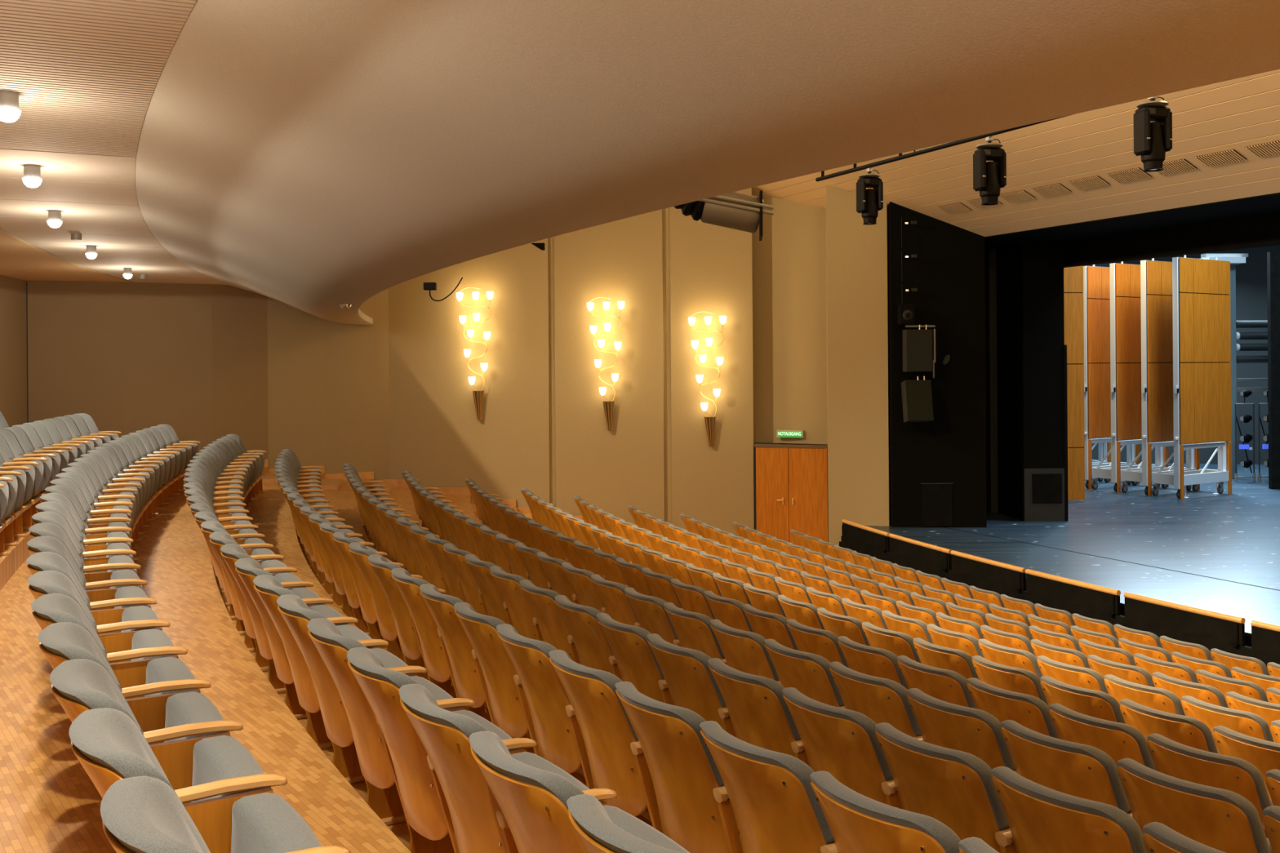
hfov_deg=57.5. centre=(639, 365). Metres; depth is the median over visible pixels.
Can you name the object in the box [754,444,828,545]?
door
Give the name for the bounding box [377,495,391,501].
seat cushion
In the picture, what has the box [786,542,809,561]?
seat
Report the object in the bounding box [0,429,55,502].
seat
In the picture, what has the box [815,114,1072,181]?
bar
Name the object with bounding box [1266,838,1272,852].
seat cushion
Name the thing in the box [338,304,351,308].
sensor
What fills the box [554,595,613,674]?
seat
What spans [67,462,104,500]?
cushion
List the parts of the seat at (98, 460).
panel, armrest, seat rail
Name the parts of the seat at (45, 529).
panel, armrest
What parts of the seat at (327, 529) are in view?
panel, armrest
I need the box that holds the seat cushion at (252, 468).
[244,461,254,486]
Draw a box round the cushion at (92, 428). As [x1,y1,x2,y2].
[73,413,98,433]
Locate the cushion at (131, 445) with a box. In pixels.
[115,437,141,465]
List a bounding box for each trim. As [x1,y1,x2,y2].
[841,524,1251,647]
[943,527,1279,591]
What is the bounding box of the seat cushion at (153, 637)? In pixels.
[130,628,178,661]
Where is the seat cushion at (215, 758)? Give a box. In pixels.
[191,735,271,802]
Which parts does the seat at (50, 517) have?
panel, armrest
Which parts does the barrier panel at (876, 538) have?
handrail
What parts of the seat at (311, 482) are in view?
armrest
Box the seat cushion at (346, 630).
[336,624,377,648]
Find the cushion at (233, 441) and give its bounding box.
[221,435,242,458]
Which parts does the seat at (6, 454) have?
panel, armrest, seat rail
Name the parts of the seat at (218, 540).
panel, armrest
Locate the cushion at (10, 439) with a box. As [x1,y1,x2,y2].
[0,429,23,462]
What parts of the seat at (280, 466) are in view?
armrest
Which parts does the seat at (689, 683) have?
armrest, panel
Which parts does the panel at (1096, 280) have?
wooden leg, veneer panel, frame, wooden leg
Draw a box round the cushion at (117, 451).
[100,443,129,473]
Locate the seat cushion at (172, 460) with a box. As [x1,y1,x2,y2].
[166,453,175,481]
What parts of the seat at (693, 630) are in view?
armrest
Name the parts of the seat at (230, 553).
panel, armrest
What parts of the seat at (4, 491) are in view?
seat rail, panel, armrest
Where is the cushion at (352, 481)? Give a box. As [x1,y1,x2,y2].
[348,478,362,484]
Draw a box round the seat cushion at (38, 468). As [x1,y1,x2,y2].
[31,460,43,497]
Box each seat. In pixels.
[0,410,8,429]
[0,426,64,486]
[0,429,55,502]
[0,435,47,522]
[0,455,38,529]
[0,466,30,537]
[0,471,21,546]
[0,476,13,555]
[12,424,72,473]
[22,422,80,466]
[26,536,151,610]
[26,551,162,635]
[27,570,178,663]
[28,522,142,591]
[31,511,137,573]
[31,593,200,699]
[33,420,88,458]
[35,501,133,561]
[38,622,230,745]
[40,493,131,549]
[43,417,97,453]
[44,484,131,537]
[49,478,132,533]
[49,658,271,804]
[53,416,105,449]
[55,472,133,533]
[61,466,135,528]
[63,414,113,444]
[67,462,137,558]
[68,707,321,852]
[73,413,121,440]
[74,457,141,550]
[80,453,144,542]
[87,449,148,534]
[93,445,152,528]
[100,443,157,521]
[100,776,350,852]
[107,440,162,515]
[115,437,167,510]
[121,434,172,505]
[128,432,177,500]
[135,430,182,495]
[142,427,188,491]
[150,426,194,479]
[157,424,199,460]
[182,476,246,515]
[183,471,244,509]
[183,482,249,582]
[184,488,254,594]
[185,466,243,502]
[186,462,243,497]
[186,495,260,606]
[189,458,243,497]
[189,502,268,620]
[192,455,244,492]
[194,511,278,635]
[195,452,245,496]
[199,448,248,502]
[200,520,290,652]
[203,445,250,514]
[207,443,253,509]
[208,531,306,671]
[211,440,256,504]
[216,438,259,500]
[220,543,324,693]
[221,435,262,496]
[226,434,266,492]
[234,558,348,719]
[253,574,377,749]
[274,464,321,537]
[274,468,324,544]
[275,457,320,484]
[275,461,320,489]
[275,472,326,551]
[276,477,330,559]
[276,594,414,784]
[277,454,320,481]
[279,451,321,485]
[279,481,334,568]
[281,448,322,482]
[282,487,338,577]
[287,493,345,586]
[293,499,354,597]
[299,506,368,608]
[306,617,461,826]
[308,513,377,617]
[319,522,392,635]
[332,531,404,650]
[342,463,382,527]
[343,466,384,533]
[344,470,387,538]
[346,474,391,542]
[346,647,519,852]
[348,478,394,550]
[348,542,422,662]
[351,482,400,551]
[355,487,406,558]
[361,492,411,561]
[368,497,419,562]
[368,554,445,680]
[376,503,428,570]
[385,510,439,574]
[391,568,472,697]
[396,517,431,584]
[399,684,589,852]
[401,471,439,527]
[404,474,444,527]
[406,477,446,531]
[409,524,447,595]
[410,481,451,532]
[414,485,457,534]
[419,583,492,723]
[420,490,463,539]
[425,533,464,602]
[426,495,471,542]
[434,500,479,549]
[443,506,469,551]
[443,543,485,615]
[453,511,481,560]
[453,602,533,753]
[464,478,499,522]
[464,554,509,624]
[466,518,493,564]
[467,481,503,524]
[469,731,689,852]
[471,485,508,528]
[476,489,514,530]
[480,525,510,573]
[482,493,520,533]
[488,497,526,538]
[489,565,538,639]
[496,533,528,579]
[496,623,586,785]
[497,502,518,540]
[506,508,528,547]
[515,513,539,550]
[515,542,549,589]
[519,579,574,662]
[520,488,554,523]
[525,491,542,524]
[528,520,552,557]
[532,495,550,528]
[536,551,574,603]
[538,499,557,531]
[541,526,566,562]
[546,504,565,535]
[548,649,652,826]
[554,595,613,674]
[555,509,575,538]
[556,533,583,569]
[561,562,604,612]
[565,514,586,545]
[566,794,679,852]
[573,496,590,524]
[573,540,604,578]
[577,520,599,548]
[580,500,597,526]
[588,504,605,530]
[590,525,614,555]
[590,573,638,626]
[593,548,626,585]
[596,613,665,702]
[597,509,615,535]
[604,532,631,563]
[607,514,626,538]
[614,681,729,852]
[616,557,653,595]
[618,519,639,543]
[622,538,649,568]
[624,587,678,644]
[626,505,643,528]
[631,524,653,551]
[635,509,652,531]
[640,546,670,576]
[641,568,682,608]
[645,514,662,535]
[645,530,669,555]
[646,633,726,728]
[656,519,675,541]
[661,537,686,561]
[662,554,694,586]
[663,602,724,658]
[667,524,688,546]
[670,578,715,619]
[679,543,706,569]
[680,513,696,533]
[681,529,702,551]
[685,563,721,596]
[690,518,707,538]
[696,535,719,556]
[699,551,728,577]
[699,720,835,852]
[701,522,720,543]
[703,591,753,632]
[707,657,800,757]
[709,619,779,680]
[712,541,737,564]
[712,573,751,605]
[714,528,733,547]
[721,559,754,586]
[728,533,749,552]
[731,547,758,571]
[732,521,749,539]
[742,583,786,618]
[742,604,798,650]
[743,526,761,544]
[743,538,766,559]
[746,567,781,595]
[751,555,780,577]
[756,531,776,549]
[760,545,785,566]
[764,639,844,706]
[771,536,791,555]
[774,563,805,586]
[774,577,813,604]
[777,595,825,630]
[779,551,805,571]
[782,687,893,804]
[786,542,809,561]
[786,619,848,667]
[790,528,808,548]
[800,558,829,579]
[800,571,834,594]
[803,533,823,553]
[804,548,827,565]
[805,586,848,616]
[809,770,960,852]
[817,539,839,559]
[817,607,870,646]
[823,554,848,573]
[824,565,854,586]
[828,580,865,604]
[828,662,921,737]
[834,544,857,564]
[837,635,907,689]
[841,598,888,630]
[844,561,871,579]
[849,573,883,595]
[851,551,876,571]
[860,590,901,616]
[862,622,921,663]
[868,568,897,587]
[871,556,897,576]
[874,722,1009,852]
[878,582,915,606]
[881,610,933,644]
[892,563,919,582]
[893,576,926,596]
[895,600,940,627]
[897,655,975,708]
[906,688,1015,771]
[910,591,950,616]
[912,637,978,679]
[915,570,946,591]
[922,585,957,605]
[926,623,983,657]
[935,612,984,639]
[941,577,973,599]
[946,602,989,626]
[954,594,991,613]
[958,836,999,852]
[966,677,1058,738]
[968,586,1004,608]
[972,655,1048,706]
[977,639,1042,678]
[980,625,1035,655]
[985,613,1032,640]
[988,604,1031,626]
[991,766,1147,852]
[1000,594,1038,617]
[1000,720,1131,813]
[1027,613,1072,636]
[1029,625,1081,652]
[1030,639,1090,668]
[1034,603,1075,626]
[1036,655,1108,693]
[1040,675,1125,724]
[1048,703,1155,770]
[1070,625,1119,648]
[1071,613,1118,639]
[1078,639,1136,666]
[1087,654,1155,687]
[1103,674,1185,715]
[1113,624,1162,648]
[1116,758,1272,852]
[1118,638,1173,662]
[1119,698,1218,754]
[1133,653,1198,683]
[1142,822,1225,852]
[1146,733,1273,838]
[1151,671,1228,707]
[1160,635,1213,661]
[1171,651,1232,678]
[1181,695,1274,752]
[1195,669,1268,702]
[1210,648,1269,675]
[1213,725,1279,799]
[1225,691,1279,742]
[1231,666,1279,702]
[1262,768,1279,838]
[1262,805,1279,852]
[1266,662,1279,677]
[1266,687,1279,704]
[1271,720,1279,743]
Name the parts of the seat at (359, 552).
panel, armrest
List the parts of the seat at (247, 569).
panel, armrest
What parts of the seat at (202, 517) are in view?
panel, armrest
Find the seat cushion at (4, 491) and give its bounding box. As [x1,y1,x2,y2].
[0,480,8,524]
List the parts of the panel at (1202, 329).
wooden leg, frame, upright frame, veneer panel, wooden leg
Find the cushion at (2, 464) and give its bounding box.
[0,455,4,471]
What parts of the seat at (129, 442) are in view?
panel, armrest, seat rail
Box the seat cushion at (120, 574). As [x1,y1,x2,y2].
[110,569,142,589]
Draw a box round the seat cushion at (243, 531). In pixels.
[238,528,260,539]
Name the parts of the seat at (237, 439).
armrest, panel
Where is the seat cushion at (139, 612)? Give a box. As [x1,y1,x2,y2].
[120,605,162,632]
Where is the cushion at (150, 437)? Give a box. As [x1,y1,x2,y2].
[135,430,159,454]
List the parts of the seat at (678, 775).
armrest, panel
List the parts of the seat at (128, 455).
panel, armrest, seat rail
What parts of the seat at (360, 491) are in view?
armrest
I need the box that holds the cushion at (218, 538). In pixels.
[208,531,239,546]
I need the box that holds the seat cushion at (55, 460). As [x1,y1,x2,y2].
[48,453,60,486]
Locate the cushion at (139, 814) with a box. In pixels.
[100,776,210,852]
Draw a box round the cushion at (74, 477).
[55,472,96,515]
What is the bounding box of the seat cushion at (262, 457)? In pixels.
[253,452,264,475]
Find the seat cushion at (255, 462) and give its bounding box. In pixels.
[248,457,257,482]
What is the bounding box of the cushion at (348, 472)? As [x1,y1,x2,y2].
[344,470,359,478]
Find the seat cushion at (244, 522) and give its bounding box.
[233,520,254,530]
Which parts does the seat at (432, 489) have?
armrest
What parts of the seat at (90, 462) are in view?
panel, armrest, seat rail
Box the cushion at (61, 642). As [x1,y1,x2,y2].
[38,622,140,727]
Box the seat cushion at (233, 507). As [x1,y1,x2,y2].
[228,506,246,514]
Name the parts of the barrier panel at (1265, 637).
handrail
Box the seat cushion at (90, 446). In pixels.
[83,440,93,453]
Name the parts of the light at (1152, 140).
yoke arm, clamp plate, yoke arm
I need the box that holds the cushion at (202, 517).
[194,511,220,523]
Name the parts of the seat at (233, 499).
panel, armrest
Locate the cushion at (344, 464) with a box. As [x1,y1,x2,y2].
[342,463,361,481]
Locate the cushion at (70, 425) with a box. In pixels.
[53,416,80,438]
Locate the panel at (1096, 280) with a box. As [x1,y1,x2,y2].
[1083,264,1139,488]
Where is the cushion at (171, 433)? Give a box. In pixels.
[157,424,179,444]
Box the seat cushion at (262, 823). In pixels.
[231,792,321,852]
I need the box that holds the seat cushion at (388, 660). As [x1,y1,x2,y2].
[369,648,414,675]
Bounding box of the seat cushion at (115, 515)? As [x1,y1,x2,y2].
[109,513,130,533]
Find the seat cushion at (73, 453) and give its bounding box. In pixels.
[67,446,77,466]
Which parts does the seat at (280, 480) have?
panel, armrest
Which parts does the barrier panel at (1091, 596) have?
handrail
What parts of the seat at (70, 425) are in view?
armrest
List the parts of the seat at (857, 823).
armrest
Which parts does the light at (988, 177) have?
yoke arm, clamp plate, yoke arm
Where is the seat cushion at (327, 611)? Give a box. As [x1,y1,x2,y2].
[308,604,348,626]
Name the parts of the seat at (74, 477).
panel, armrest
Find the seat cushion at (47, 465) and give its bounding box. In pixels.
[40,456,52,492]
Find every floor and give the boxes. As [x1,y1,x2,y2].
[0,466,410,852]
[0,522,34,591]
[212,472,410,850]
[295,478,586,786]
[360,486,419,539]
[413,494,479,526]
[476,506,517,524]
[827,462,1279,633]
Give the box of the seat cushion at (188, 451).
[184,445,191,470]
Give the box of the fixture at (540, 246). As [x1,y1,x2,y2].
[531,243,545,250]
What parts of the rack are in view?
post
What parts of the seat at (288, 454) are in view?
armrest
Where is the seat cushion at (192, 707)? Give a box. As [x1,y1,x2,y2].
[164,691,230,742]
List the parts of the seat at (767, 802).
armrest, panel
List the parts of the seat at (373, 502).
armrest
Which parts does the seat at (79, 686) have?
panel, armrest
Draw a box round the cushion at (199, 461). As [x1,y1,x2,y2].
[189,458,217,490]
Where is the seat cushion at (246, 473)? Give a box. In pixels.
[235,467,248,493]
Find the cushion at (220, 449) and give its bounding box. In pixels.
[207,443,231,468]
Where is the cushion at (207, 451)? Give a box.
[199,448,224,476]
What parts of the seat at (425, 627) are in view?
panel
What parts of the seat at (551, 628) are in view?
armrest, panel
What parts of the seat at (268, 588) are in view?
panel, armrest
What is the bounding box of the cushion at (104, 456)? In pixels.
[87,449,119,482]
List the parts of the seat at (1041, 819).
armrest, panel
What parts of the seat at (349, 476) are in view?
panel, armrest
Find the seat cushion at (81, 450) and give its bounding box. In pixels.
[75,443,85,458]
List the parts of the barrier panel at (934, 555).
handrail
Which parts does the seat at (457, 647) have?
panel, seat rail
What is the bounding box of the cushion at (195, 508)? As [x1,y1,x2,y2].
[189,502,215,515]
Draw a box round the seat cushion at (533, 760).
[511,751,589,791]
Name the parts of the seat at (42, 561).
panel, armrest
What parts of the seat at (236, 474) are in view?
armrest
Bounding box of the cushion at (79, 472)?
[61,466,100,507]
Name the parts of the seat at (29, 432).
armrest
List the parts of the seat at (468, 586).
panel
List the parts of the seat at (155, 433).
panel, armrest, seat rail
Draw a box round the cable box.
[423,277,462,301]
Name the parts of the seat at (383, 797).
panel, armrest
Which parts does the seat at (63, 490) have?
panel, armrest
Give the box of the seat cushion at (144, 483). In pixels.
[128,475,146,509]
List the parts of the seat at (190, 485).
panel, armrest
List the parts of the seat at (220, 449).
panel, armrest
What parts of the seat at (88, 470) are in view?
panel, armrest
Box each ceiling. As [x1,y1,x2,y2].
[0,0,226,284]
[134,0,1279,324]
[751,69,1279,248]
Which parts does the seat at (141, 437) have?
armrest, seat rail, panel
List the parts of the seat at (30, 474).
panel, armrest, seat rail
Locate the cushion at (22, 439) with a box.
[0,426,33,457]
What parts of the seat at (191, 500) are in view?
panel, armrest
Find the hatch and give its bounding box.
[920,483,953,526]
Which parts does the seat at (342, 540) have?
panel, armrest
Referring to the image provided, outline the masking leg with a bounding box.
[1266,251,1279,488]
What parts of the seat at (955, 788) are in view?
armrest, panel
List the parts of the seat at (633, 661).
armrest, panel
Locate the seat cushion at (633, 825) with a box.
[603,804,689,852]
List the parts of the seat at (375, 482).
armrest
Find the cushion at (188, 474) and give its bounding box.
[183,471,214,507]
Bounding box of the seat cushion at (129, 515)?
[111,505,132,533]
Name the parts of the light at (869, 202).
yoke arm, clamp plate, yoke arm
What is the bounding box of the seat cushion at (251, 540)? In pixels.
[244,537,268,550]
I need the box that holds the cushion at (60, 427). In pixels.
[43,417,71,441]
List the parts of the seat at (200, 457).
armrest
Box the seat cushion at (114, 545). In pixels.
[106,542,133,561]
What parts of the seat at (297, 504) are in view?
panel, armrest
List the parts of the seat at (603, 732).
armrest, panel, seat rail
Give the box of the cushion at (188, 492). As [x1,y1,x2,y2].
[184,488,217,517]
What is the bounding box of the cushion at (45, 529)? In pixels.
[28,522,88,591]
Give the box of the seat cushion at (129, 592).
[114,586,151,608]
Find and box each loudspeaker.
[897,303,915,325]
[901,376,933,422]
[902,324,935,377]
[1023,468,1064,521]
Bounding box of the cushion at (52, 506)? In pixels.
[35,501,87,559]
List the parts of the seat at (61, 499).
panel, armrest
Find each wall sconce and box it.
[456,286,493,420]
[586,296,624,431]
[688,311,726,446]
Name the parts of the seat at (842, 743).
armrest, panel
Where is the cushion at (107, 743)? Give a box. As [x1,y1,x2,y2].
[68,707,182,804]
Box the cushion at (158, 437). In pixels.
[142,427,166,448]
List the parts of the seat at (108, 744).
panel, armrest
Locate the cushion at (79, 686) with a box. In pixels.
[49,658,169,782]
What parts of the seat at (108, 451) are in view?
panel, armrest, seat rail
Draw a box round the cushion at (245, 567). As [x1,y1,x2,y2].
[234,558,274,577]
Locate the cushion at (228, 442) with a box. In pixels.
[216,438,238,462]
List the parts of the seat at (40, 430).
armrest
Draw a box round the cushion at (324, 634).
[306,617,366,650]
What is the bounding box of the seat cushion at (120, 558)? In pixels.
[106,555,137,573]
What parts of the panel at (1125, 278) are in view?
wooden leg, veneer panel, frame, upright frame, wooden leg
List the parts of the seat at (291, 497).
panel, armrest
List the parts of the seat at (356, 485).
panel, armrest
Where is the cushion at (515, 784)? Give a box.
[469,731,584,809]
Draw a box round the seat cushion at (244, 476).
[233,471,246,494]
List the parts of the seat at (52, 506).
panel, armrest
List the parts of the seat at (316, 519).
panel, armrest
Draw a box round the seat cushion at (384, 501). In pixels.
[382,500,394,506]
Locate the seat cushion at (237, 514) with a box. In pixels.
[231,512,249,521]
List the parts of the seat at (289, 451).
armrest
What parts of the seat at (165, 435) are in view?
armrest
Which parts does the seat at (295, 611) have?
panel, armrest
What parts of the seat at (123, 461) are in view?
panel, armrest, seat rail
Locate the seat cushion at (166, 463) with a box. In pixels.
[161,456,169,485]
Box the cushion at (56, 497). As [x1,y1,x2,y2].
[40,493,88,546]
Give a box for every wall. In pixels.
[0,275,26,426]
[27,280,268,459]
[266,288,389,479]
[388,238,550,507]
[547,236,555,507]
[554,208,664,524]
[662,207,671,524]
[670,187,755,536]
[752,191,755,442]
[753,193,826,444]
[778,244,1279,464]
[825,185,889,546]
[840,536,1279,675]
[887,201,986,527]
[984,248,988,511]
[986,248,998,512]
[995,241,1068,521]
[1063,213,1279,267]
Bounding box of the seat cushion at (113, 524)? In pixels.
[107,521,130,537]
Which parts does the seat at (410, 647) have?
panel, armrest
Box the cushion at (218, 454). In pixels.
[203,445,227,472]
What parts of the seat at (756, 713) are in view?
armrest, panel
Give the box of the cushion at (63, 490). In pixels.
[44,484,90,534]
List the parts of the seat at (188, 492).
panel, armrest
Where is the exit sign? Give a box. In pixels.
[776,430,804,437]
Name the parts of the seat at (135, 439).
panel, armrest, seat rail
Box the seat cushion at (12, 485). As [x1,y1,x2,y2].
[0,475,17,518]
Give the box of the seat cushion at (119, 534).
[106,531,131,549]
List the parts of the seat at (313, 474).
armrest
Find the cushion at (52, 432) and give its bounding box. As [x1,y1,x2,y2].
[33,420,62,444]
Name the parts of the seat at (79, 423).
armrest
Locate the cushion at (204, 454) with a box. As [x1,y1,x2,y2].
[195,452,221,480]
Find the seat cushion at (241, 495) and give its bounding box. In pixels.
[227,488,242,497]
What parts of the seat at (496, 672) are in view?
armrest, panel, seat rail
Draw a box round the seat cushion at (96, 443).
[92,437,102,449]
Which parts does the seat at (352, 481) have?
panel, armrest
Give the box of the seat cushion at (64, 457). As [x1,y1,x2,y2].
[57,448,69,473]
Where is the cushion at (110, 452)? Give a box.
[93,445,124,477]
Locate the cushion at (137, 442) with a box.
[121,434,147,461]
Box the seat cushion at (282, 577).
[274,573,306,589]
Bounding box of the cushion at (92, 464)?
[74,457,108,493]
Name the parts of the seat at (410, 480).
armrest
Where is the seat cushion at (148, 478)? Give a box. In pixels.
[133,471,151,504]
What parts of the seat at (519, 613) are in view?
armrest, panel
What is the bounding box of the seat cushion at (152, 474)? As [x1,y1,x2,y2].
[143,467,155,499]
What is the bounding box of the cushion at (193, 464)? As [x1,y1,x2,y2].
[186,462,216,495]
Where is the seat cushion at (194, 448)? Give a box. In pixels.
[191,443,198,460]
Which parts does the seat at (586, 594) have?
armrest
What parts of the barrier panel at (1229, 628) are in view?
handrail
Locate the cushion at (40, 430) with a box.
[22,422,53,447]
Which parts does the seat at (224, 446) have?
panel, armrest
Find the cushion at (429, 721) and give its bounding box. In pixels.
[399,684,488,738]
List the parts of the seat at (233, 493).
panel, armrest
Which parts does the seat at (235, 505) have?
panel, armrest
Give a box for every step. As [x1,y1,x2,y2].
[262,473,278,484]
[320,479,342,489]
[382,484,392,493]
[471,503,478,517]
[523,514,532,519]
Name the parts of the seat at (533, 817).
panel, armrest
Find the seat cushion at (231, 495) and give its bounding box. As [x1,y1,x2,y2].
[226,493,243,502]
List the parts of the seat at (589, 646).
armrest, panel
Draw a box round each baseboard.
[263,458,268,466]
[268,465,324,473]
[324,471,373,480]
[373,479,418,486]
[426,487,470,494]
[470,498,515,506]
[516,507,559,514]
[573,515,582,519]
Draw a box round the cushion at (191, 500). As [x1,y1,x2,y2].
[186,495,216,516]
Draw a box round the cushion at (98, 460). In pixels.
[80,453,114,488]
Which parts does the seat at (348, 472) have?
armrest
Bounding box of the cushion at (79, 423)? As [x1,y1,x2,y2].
[63,414,89,435]
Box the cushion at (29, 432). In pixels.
[12,424,44,453]
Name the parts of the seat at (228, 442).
panel, armrest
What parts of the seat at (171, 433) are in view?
armrest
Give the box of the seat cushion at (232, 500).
[227,499,244,509]
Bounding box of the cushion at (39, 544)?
[26,536,92,610]
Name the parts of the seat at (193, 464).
panel, armrest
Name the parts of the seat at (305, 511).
panel, armrest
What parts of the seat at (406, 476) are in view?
armrest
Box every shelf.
[1236,377,1267,380]
[1236,386,1267,391]
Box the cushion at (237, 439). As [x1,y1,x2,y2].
[226,434,246,456]
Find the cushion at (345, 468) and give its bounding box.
[343,466,360,480]
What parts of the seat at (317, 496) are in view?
panel, armrest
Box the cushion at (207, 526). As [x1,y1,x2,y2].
[200,520,228,533]
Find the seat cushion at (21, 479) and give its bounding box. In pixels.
[11,469,26,511]
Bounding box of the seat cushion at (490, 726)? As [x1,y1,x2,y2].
[453,709,519,751]
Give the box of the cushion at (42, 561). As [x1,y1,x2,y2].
[26,551,96,622]
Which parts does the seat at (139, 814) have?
armrest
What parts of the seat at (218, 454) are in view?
armrest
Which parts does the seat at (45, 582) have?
panel, armrest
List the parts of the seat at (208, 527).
panel, armrest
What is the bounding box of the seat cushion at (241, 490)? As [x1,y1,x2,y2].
[228,484,243,497]
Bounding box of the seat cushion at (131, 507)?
[113,498,133,528]
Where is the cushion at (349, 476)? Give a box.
[346,474,359,479]
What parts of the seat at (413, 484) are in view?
armrest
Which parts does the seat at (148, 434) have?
armrest, seat rail, panel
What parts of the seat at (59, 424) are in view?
armrest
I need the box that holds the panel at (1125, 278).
[1091,261,1168,492]
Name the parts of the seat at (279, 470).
armrest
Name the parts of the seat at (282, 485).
panel, armrest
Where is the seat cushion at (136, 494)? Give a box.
[120,486,139,521]
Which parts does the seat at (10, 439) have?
armrest, seat rail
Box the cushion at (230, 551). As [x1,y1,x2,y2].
[220,543,254,559]
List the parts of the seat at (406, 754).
panel, armrest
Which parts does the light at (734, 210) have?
guide rail, colour frame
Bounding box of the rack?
[1200,253,1267,479]
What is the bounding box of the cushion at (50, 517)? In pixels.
[31,511,87,573]
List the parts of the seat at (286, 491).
panel, armrest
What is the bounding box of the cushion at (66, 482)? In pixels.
[49,478,93,524]
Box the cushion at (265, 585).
[253,574,297,596]
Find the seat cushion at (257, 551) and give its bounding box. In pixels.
[251,547,278,561]
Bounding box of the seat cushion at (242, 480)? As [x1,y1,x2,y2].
[231,475,244,496]
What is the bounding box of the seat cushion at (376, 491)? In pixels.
[375,491,387,497]
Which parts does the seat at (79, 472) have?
panel, armrest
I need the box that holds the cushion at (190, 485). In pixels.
[183,482,216,515]
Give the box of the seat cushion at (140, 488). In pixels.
[124,480,142,515]
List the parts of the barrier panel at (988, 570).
handrail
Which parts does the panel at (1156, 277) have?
wooden leg, frame, veneer panel, upright frame, wooden leg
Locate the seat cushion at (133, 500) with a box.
[116,492,136,526]
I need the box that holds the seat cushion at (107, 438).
[101,435,110,444]
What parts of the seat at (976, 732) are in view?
armrest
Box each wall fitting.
[901,217,916,247]
[901,250,916,270]
[905,288,917,291]
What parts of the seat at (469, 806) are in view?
panel, armrest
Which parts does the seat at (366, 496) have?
armrest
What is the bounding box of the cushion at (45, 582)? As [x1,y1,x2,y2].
[27,570,106,650]
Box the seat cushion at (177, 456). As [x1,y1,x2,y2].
[172,450,180,477]
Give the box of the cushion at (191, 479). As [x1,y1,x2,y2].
[182,476,214,508]
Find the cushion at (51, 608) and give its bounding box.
[31,593,119,684]
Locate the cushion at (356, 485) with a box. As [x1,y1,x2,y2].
[351,482,365,488]
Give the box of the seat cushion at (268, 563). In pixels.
[261,560,290,574]
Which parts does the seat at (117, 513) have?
panel, armrest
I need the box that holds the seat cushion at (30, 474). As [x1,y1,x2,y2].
[21,464,35,504]
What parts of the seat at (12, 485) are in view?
seat rail, panel, armrest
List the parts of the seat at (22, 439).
armrest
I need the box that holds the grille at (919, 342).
[906,329,932,371]
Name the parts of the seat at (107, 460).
panel, armrest, seat rail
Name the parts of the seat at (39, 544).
panel, armrest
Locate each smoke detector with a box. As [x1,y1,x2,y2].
[71,233,81,240]
[138,274,146,279]
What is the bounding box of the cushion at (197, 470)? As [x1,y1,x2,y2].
[185,466,213,497]
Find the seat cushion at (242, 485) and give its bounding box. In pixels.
[229,479,243,492]
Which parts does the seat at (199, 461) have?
panel, armrest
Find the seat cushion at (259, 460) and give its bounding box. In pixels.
[253,454,261,479]
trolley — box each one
[1234,389,1256,482]
[1257,389,1268,482]
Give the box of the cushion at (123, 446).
[107,440,135,469]
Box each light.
[0,89,21,122]
[22,164,42,187]
[46,210,62,227]
[85,245,97,258]
[123,267,132,279]
[674,190,773,240]
[856,168,883,224]
[973,136,1006,205]
[1133,95,1173,171]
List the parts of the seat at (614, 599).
armrest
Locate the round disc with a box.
[942,355,950,364]
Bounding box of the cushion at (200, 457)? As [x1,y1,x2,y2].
[192,455,217,485]
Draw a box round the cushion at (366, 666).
[346,647,419,688]
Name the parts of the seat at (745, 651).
armrest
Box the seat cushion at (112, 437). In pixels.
[109,433,118,440]
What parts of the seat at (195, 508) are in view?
panel, armrest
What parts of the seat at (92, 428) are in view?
armrest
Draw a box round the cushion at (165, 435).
[150,426,173,446]
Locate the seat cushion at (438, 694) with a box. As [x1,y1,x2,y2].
[409,675,461,710]
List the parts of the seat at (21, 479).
armrest, seat rail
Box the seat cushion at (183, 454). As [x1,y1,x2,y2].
[177,448,186,473]
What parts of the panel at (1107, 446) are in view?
upright frame, frame, wooden leg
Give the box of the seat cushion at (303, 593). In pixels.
[290,587,324,606]
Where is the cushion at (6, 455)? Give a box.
[0,435,14,466]
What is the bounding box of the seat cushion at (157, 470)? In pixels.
[149,463,159,494]
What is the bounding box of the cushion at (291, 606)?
[276,594,327,620]
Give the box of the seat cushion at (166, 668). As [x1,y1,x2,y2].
[144,657,200,697]
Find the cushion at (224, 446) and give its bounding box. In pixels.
[211,440,234,465]
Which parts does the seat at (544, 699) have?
armrest, panel, seat rail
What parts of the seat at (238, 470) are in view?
armrest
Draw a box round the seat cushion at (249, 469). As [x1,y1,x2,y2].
[240,463,251,488]
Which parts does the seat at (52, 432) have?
armrest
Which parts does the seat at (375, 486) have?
armrest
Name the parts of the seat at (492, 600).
panel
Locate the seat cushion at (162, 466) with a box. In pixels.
[153,459,164,489]
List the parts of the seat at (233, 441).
panel, armrest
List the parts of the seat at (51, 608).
panel, armrest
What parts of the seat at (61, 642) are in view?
panel, armrest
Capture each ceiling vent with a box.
[937,202,971,214]
[966,198,1002,208]
[999,190,1035,203]
[1031,182,1071,197]
[1067,175,1110,190]
[1106,167,1151,183]
[1156,158,1197,175]
[1195,149,1246,167]
[1244,140,1279,157]
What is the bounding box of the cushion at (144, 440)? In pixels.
[128,432,153,457]
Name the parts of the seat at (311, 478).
armrest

